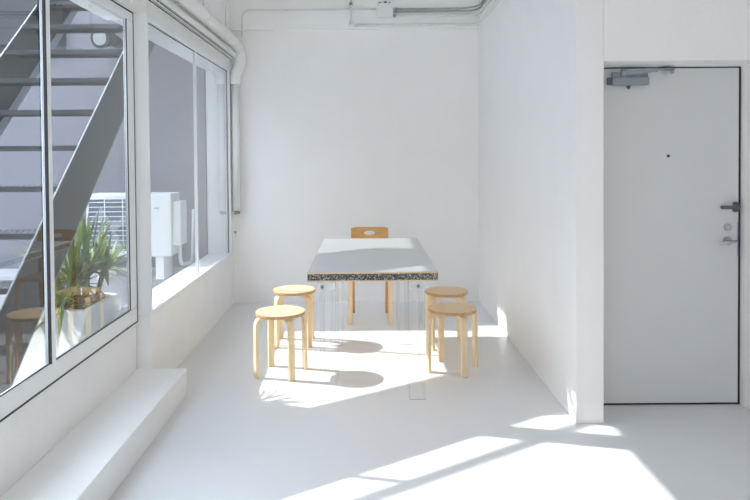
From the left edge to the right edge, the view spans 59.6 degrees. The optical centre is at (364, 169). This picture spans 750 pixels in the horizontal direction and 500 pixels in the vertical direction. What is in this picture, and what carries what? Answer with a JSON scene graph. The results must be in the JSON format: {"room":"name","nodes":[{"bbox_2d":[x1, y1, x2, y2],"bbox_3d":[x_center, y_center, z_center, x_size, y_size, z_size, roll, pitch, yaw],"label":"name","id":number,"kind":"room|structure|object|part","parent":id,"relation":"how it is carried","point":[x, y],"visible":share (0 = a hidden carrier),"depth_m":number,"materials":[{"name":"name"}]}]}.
{"room":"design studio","nodes":[
{"label":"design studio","id":0,"kind":"room"},
{"bbox_2d":[0,0,233,496],"bbox_3d":[-1.516,-0.157,1.747,0.250,3.350,10.300,0,1,0],"label":"wall","id":1,"kind":"structure","parent":0,"point":[165,338],"depth_m":4.05,"materials":[{"name":"white paint"}]},
{"bbox_2d":[0,0,137,421],"bbox_3d":[-1.482,0.023,2.557,0.030,1.990,3.312,0,1,0],"label":"window","id":2,"kind":"structure","parent":1,"relation":"in","point":[22,392],"depth_m":3.10,"materials":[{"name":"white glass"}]},
{"bbox_2d":[113,12,231,315],"bbox_3d":[-1.504,-0.061,5.506,0.233,1.962,2.588,0,1,0],"label":"window","id":3,"kind":"structure","parent":1,"relation":"in","point":[215,74],"depth_m":5.50,"materials":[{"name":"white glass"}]},
{"bbox_2d":[196,66,202,258],"bbox_3d":[-1.697,-0.190,6.837,0.100,3.200,0.120,0,1,0],"label":"window mullion","id":4,"kind":"object","parent":3,"relation":"attached to","point":[198,77],"visible":0.22,"depth_m":6.78,"materials":[{"name":"grey metal"}]},
{"bbox_3d":[-1.416,-0.066,6.140,0.006,1.882,1.250,0,1,0],"label":"pane","id":5,"kind":"part","parent":3,"relation":"part of","materials":[{"name":"clear glass"}]},
{"bbox_2d":[146,0,236,58],"bbox_3d":[-1.353,-1.096,3.587,0.088,0.052,6.220,0,1,0],"label":"rail","id":6,"kind":"object","parent":1,"relation":"attached to","point":[167,7],"visible":1,"depth_m":5.06,"materials":[{"name":"metal"}]},
{"bbox_2d":[174,0,246,214],"bbox_3d":[-1.308,-0.655,2.930,0.186,2.407,7.887,0,1,0],"label":"drain pipe","id":7,"kind":"object","parent":1,"relation":"attached to","point":[195,8],"visible":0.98,"depth_m":6.75,"materials":[{"name":"white metal"}]},
{"bbox_2d":[230,0,478,302],"bbox_3d":[-0.152,-0.280,6.971,3.101,3.350,0.250,0,1,0],"label":"wall","id":8,"kind":"structure","parent":0,"point":[343,127],"depth_m":6.89,"materials":[{"name":"white paint"}]},
{"bbox_2d":[241,8,375,36],"bbox_3d":[-0.582,-1.533,6.804,1.402,0.289,0.020,0,1,0],"label":"conduit","id":9,"kind":"object","parent":8,"relation":"attached to","point":[320,8],"visible":1,"depth_m":6.79,"materials":[{"name":"white metal"}]},
{"bbox_2d":[349,0,357,26],"bbox_3d":[-0.118,-1.667,6.802,0.099,0.363,0.041,0,1,0],"label":"conduit","id":10,"kind":"object","parent":8,"relation":"attached to","point":[351,24],"visible":1,"depth_m":6.79,"materials":[{"name":"white metal"}]},
{"bbox_2d":[377,1,395,18],"bbox_3d":[0.228,-1.662,6.786,0.198,0.171,0.061,0,1,0],"label":"junction box","id":11,"kind":"object","parent":8,"relation":"attached to","point":[385,10],"visible":1,"depth_m":6.76,"materials":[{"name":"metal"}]},
{"bbox_2d":[109,301,749,499],"bbox_3d":[1.363,1.570,1.784,6.100,0.150,10.700,0,1,0],"label":"floor","id":12,"kind":"structure","parent":0,"point":[347,427],"depth_m":3.67,"materials":[{"name":"white concrete"}]},
{"bbox_2d":[0,368,186,499],"bbox_3d":[-1.312,1.447,0.891,0.322,0.177,6.720,0,1,0],"label":"step","id":13,"kind":"structure","parent":12,"relation":"on","point":[92,460],"depth_m":3.19,"materials":[{"name":"white paint"}]},
{"bbox_2d":[253,305,307,381],"bbox_3d":[-0.596,1.224,4.657,0.350,0.449,0.350,0,1,14],"label":"round stool","id":14,"kind":"object","parent":12,"relation":"on","point":[287,313],"visible":1,"depth_m":4.56,"materials":[{"name":"brown wood"}]},
{"bbox_3d":[-0.704,1.239,4.595,0.149,0.424,0.046,-1,1,-30],"label":"leg","id":15,"kind":"part","parent":14,"relation":"part of","materials":[{"name":"brown wood"}]},
{"bbox_3d":[-0.658,1.235,4.765,0.046,0.424,0.149,-1,1,-30],"label":"leg","id":16,"kind":"part","parent":14,"relation":"part of","materials":[{"name":"brown wood"}]},
{"bbox_3d":[-0.598,1.012,4.653,0.350,0.024,0.350,-1,1,-30],"label":"seat","id":17,"kind":"part","parent":14,"relation":"part of","materials":[{"name":"brown wood"}]},
{"bbox_3d":[-0.534,1.239,4.550,0.046,0.424,0.149,-1,1,-30],"label":"leg","id":18,"kind":"part","parent":14,"relation":"part of","materials":[{"name":"brown wood"}]},
{"bbox_3d":[-0.488,1.235,4.720,0.149,0.424,0.046,-1,1,-30],"label":"leg","id":19,"kind":"part","parent":14,"relation":"part of","materials":[{"name":"brown wood"}]},
{"bbox_2d":[273,285,314,347],"bbox_3d":[-0.580,1.208,5.417,0.350,0.449,0.350,-1,1,-9],"label":"round stool","id":20,"kind":"object","parent":12,"relation":"on","point":[307,292],"visible":0.99,"depth_m":5.29,"materials":[{"name":"brown wood"}]},
{"bbox_3d":[-0.668,1.223,5.329,0.046,0.424,0.149,1,2,45],"label":"leg","id":21,"kind":"part","parent":20,"relation":"part of","materials":[{"name":"brown wood"}]},
{"bbox_3d":[-0.668,1.219,5.505,0.149,0.424,0.046,1,2,45],"label":"leg","id":22,"kind":"part","parent":20,"relation":"part of","materials":[{"name":"brown wood"}]},
{"bbox_3d":[-0.582,0.996,5.413,0.350,0.024,0.350,1,2,45],"label":"seat","id":23,"kind":"part","parent":20,"relation":"part of","materials":[{"name":"brown wood"}]},
{"bbox_3d":[-0.492,1.222,5.329,0.149,0.424,0.046,1,2,45],"label":"leg","id":24,"kind":"part","parent":20,"relation":"part of","materials":[{"name":"brown wood"}]},
{"bbox_3d":[-0.492,1.218,5.505,0.046,0.424,0.149,1,2,45],"label":"leg","id":25,"kind":"part","parent":20,"relation":"part of","materials":[{"name":"brown wood"}]},
{"bbox_2d":[348,227,392,324],"bbox_3d":[0.053,0.987,6.219,0.410,0.849,0.477,0,1,0],"label":"dining chair","id":26,"kind":"object","parent":12,"relation":"on","point":[356,232],"visible":0.62,"depth_m":6.38,"materials":[{"name":"brown wood"}]},
{"bbox_3d":[-0.129,1.205,6.151,0.042,0.417,0.332,0,1,0],"label":"leg","id":27,"kind":"part","parent":26,"relation":"part of","materials":[{"name":"brown wood"}]},
{"bbox_3d":[-0.112,0.992,6.416,0.032,0.832,0.084,0,1,0],"label":"leg","id":28,"kind":"part","parent":26,"relation":"part of","materials":[{"name":"beige wood"}]},
{"bbox_3d":[0.050,0.614,6.391,0.362,0.112,0.051,0,1,0],"label":"backrest","id":29,"kind":"part","parent":26,"relation":"part of","materials":[{"name":"brown wood"}]},
{"bbox_3d":[0.218,0.989,6.416,0.032,0.832,0.084,0,1,0],"label":"leg","id":30,"kind":"part","parent":26,"relation":"part of","materials":[{"name":"brown wood"}]},
{"bbox_3d":[0.239,1.202,6.151,0.042,0.417,0.332,0,1,0],"label":"leg","id":31,"kind":"part","parent":26,"relation":"part of","materials":[{"name":"brown wood"}]},
{"bbox_2d":[307,238,437,399],"bbox_3d":[0.054,1.030,4.948,0.822,0.816,1.673,0,1,0],"label":"dining table","id":32,"kind":"object","parent":12,"relation":"on","point":[356,259],"visible":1,"depth_m":4.48,"materials":[{"name":"grey laminate"}]},
{"bbox_2d":[424,286,467,350],"bbox_3d":[0.665,1.200,5.317,0.350,0.449,0.350,-1,1,-9],"label":"round stool","id":33,"kind":"object","parent":12,"relation":"on","point":[437,292],"visible":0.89,"depth_m":5.22,"materials":[{"name":"brown wood"}]},
{"bbox_3d":[0.577,1.212,5.405,0.149,0.424,0.046,1,2,45],"label":"leg","id":34,"kind":"part","parent":33,"relation":"part of","materials":[{"name":"brown wood"}]},
{"bbox_3d":[0.577,1.215,5.229,0.046,0.424,0.149,1,2,45],"label":"leg","id":35,"kind":"part","parent":33,"relation":"part of","materials":[{"name":"brown wood"}]},
{"bbox_3d":[0.663,0.988,5.313,0.350,0.024,0.350,1,2,45],"label":"seat","id":36,"kind":"part","parent":33,"relation":"part of","materials":[{"name":"brown wood"}]},
{"bbox_3d":[0.753,1.210,5.405,0.046,0.424,0.149,1,2,45],"label":"leg","id":37,"kind":"part","parent":33,"relation":"part of","materials":[{"name":"brown wood"}]},
{"bbox_3d":[0.753,1.214,5.229,0.149,0.424,0.046,1,2,45],"label":"leg","id":38,"kind":"part","parent":33,"relation":"part of","materials":[{"name":"brown wood"}]},
{"bbox_2d":[426,302,477,377],"bbox_3d":[0.632,1.213,4.717,0.350,0.449,0.350,0,1,18],"label":"round stool","id":39,"kind":"object","parent":12,"relation":"on","point":[458,310],"visible":1,"depth_m":4.65,"materials":[{"name":"brown wood"}]},
{"bbox_3d":[0.514,1.228,4.677,0.149,0.424,0.046,-1,1,-19],"label":"leg","id":40,"kind":"part","parent":39,"relation":"part of","materials":[{"name":"brown wood"}]},
{"bbox_3d":[0.591,1.224,4.835,0.046,0.424,0.149,-1,1,-19],"label":"leg","id":41,"kind":"part","parent":39,"relation":"part of","materials":[{"name":"brown wood"}]},
{"bbox_3d":[0.630,1.001,4.713,0.350,0.024,0.350,-1,1,-19],"label":"seat","id":42,"kind":"part","parent":39,"relation":"part of","materials":[{"name":"brown wood"}]},
{"bbox_3d":[0.672,1.228,4.600,0.046,0.424,0.149,-1,1,-19],"label":"leg","id":43,"kind":"part","parent":39,"relation":"part of","materials":[{"name":"brown wood"}]},
{"bbox_3d":[0.750,1.224,4.758,0.149,0.424,0.046,-1,1,-19],"label":"leg","id":44,"kind":"part","parent":39,"relation":"part of","materials":[{"name":"brown wood"}]},
{"bbox_2d":[478,0,749,422],"bbox_3d":[2.798,-0.268,5.306,3.199,3.350,3.180,0,1,0],"label":"wall","id":45,"kind":"structure","parent":0,"point":[542,63],"depth_m":3.98,"materials":[{"name":"white paint"}]},
{"bbox_2d":[358,0,499,25],"bbox_3d":[0.535,-1.449,3.894,1.307,0.025,5.849,0,1,0],"label":"conduit","id":46,"kind":"object","parent":45,"relation":"attached to","point":[496,1],"visible":1,"depth_m":6.79,"materials":[{"name":"white metal"}]},
{"bbox_2d":[396,0,483,9],"bbox_3d":[0.729,-1.616,3.889,0.908,0.021,5.845,0,1,0],"label":"conduit","id":47,"kind":"object","parent":45,"relation":"attached to","point":[481,2],"visible":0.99,"depth_m":6.79,"materials":[{"name":"white metal"}]},
{"bbox_2d":[396,0,486,12],"bbox_3d":[0.729,-1.587,3.889,0.908,0.017,5.845,0,1,0],"label":"conduit","id":48,"kind":"object","parent":45,"relation":"attached to","point":[482,4],"visible":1,"depth_m":6.79,"materials":[{"name":"white metal"}]},
{"bbox_2d":[396,0,490,16],"bbox_3d":[0.732,-1.544,3.893,0.913,0.027,5.850,0,1,0],"label":"conduit","id":49,"kind":"object","parent":45,"relation":"attached to","point":[488,1],"visible":1,"depth_m":6.79,"materials":[{"name":"white metal"}]},
{"bbox_2d":[604,67,740,404],"bbox_3d":[1.833,0.409,3.950,0.936,2.070,0.240,0,1,0],"label":"door","id":50,"kind":"structure","parent":45,"relation":"in","point":[672,135],"depth_m":4.00,"materials":[{"name":"grey paint"}]},
{"bbox_3d":[1.679,-0.584,3.906,0.365,0.053,0.195,0,1,0],"label":"closer arm","id":51,"kind":"part","parent":50,"relation":"part of","materials":[{"name":"grey paint"}]},
{"bbox_3d":[2.196,0.434,3.963,0.107,0.054,0.066,0,1,0],"label":"handle","id":52,"kind":"part","parent":50,"relation":"part of","materials":[{"name":"metal"}]},
{"bbox_3d":[2.260,0.225,3.976,0.040,0.064,0.030,0,1,0],"label":"latch plate","id":53,"kind":"part","parent":50,"relation":"part of","materials":[{"name":"metal"}]},
{"bbox_3d":[2.283,0.421,3.994,0.008,0.203,0.006,0,1,0],"label":"lock plate","id":54,"kind":"part","parent":50,"relation":"part of","materials":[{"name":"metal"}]},
{"label":"outside","id":55,"kind":"structure","parent":0,"visible":0},
{"bbox_3d":[-5.307,1.597,3.034,7.360,0.150,18.000,0,1,0],"label":"ground","id":56,"kind":"structure","parent":55,"visible":0},
{"bbox_2d":[12,308,45,385],"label":"planter","id":57,"kind":"object","parent":56,"relation":"on","point":[34,358],"depth_m":3.72,"materials":[{"name":"white"}]},
{"bbox_2d":[0,0,154,393],"bbox_3d":[-2.118,-0.573,3.979,0.857,4.138,3.727,0,1,0],"label":"metal staircase","id":58,"kind":"structure","parent":56,"relation":"on","point":[22,307],"depth_m":4.03,"materials":[{"name":"grey metal"}]},
{"bbox_2d":[55,293,119,356],"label":"planter","id":59,"kind":"object","parent":56,"relation":"on","point":[80,323],"depth_m":3.89,"materials":[{"name":"white ceramic"}]},
{"bbox_2d":[4,205,126,335],"bbox_3d":[-1.915,0.601,4.112,0.778,0.792,1.027,0,1,0],"label":"yucca plant","id":60,"kind":"object","parent":59,"relation":"in","point":[78,269],"visible":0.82,"depth_m":4.12,"materials":[{"name":"green plant"}]},
{"bbox_2d":[0,267,186,308],"bbox_3d":[-3.620,1.239,6.703,3.740,0.380,0.450,0,1,0],"label":"ledge","id":61,"kind":"object","parent":56,"relation":"on","point":[116,285],"visible":0.12,"depth_m":6.48,"materials":[{"name":"concrete"}]},
{"bbox_2d":[86,192,194,279],"bbox_3d":[-2.195,0.631,6.543,0.880,0.820,0.720,0,1,0],"label":"air conditioner","id":62,"kind":"object","parent":61,"relation":"on","point":[168,213],"visible":0.7,"depth_m":6.21,"materials":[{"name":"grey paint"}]},
{"bbox_2d":[86,197,125,254],"bbox_3d":[-2.371,0.530,6.197,0.518,0.547,0.033,0,1,0],"label":"fan grille","id":63,"kind":"object","parent":62,"relation":"attached to","point":[114,208],"depth_m":6.21,"materials":[{"name":"white metal"}]},
{"bbox_3d":[-2.376,0.544,6.203,0.450,0.407,0.011,0,1,0],"label":"fan blade","id":64,"kind":"part","parent":62,"relation":"part of","materials":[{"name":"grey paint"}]},
{"bbox_3d":[-2.236,0.525,6.362,0.800,0.600,0.300,0,1,0],"label":"casing","id":65,"kind":"part","parent":62,"relation":"part of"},
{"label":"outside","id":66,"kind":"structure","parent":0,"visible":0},
{"bbox_2d":[0,11,194,268],"bbox_3d":[-3.575,-0.237,6.971,3.855,3.320,0.150,0,1,0],"label":"wall","id":67,"kind":"structure","parent":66,"point":[170,75],"depth_m":6.89,"materials":[{"name":"white paint"}]},
{"bbox_2d":[0,0,66,46],"bbox_3d":[-4.323,-1.588,6.797,2.380,0.600,0.140,0,1,0],"label":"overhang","id":68,"kind":"object","parent":67,"relation":"attached to","point":[13,13],"visible":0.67,"depth_m":6.73,"materials":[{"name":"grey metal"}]},
{"bbox_2d":[91,33,122,48],"bbox_3d":[-2.635,-1.324,6.699,0.238,0.207,0.347,0,1,0],"label":"wall lamp","id":69,"kind":"object","parent":67,"relation":"attached to","point":[99,40],"visible":0.8,"depth_m":6.56,"materials":[{"name":"grey metal"}]}
]}

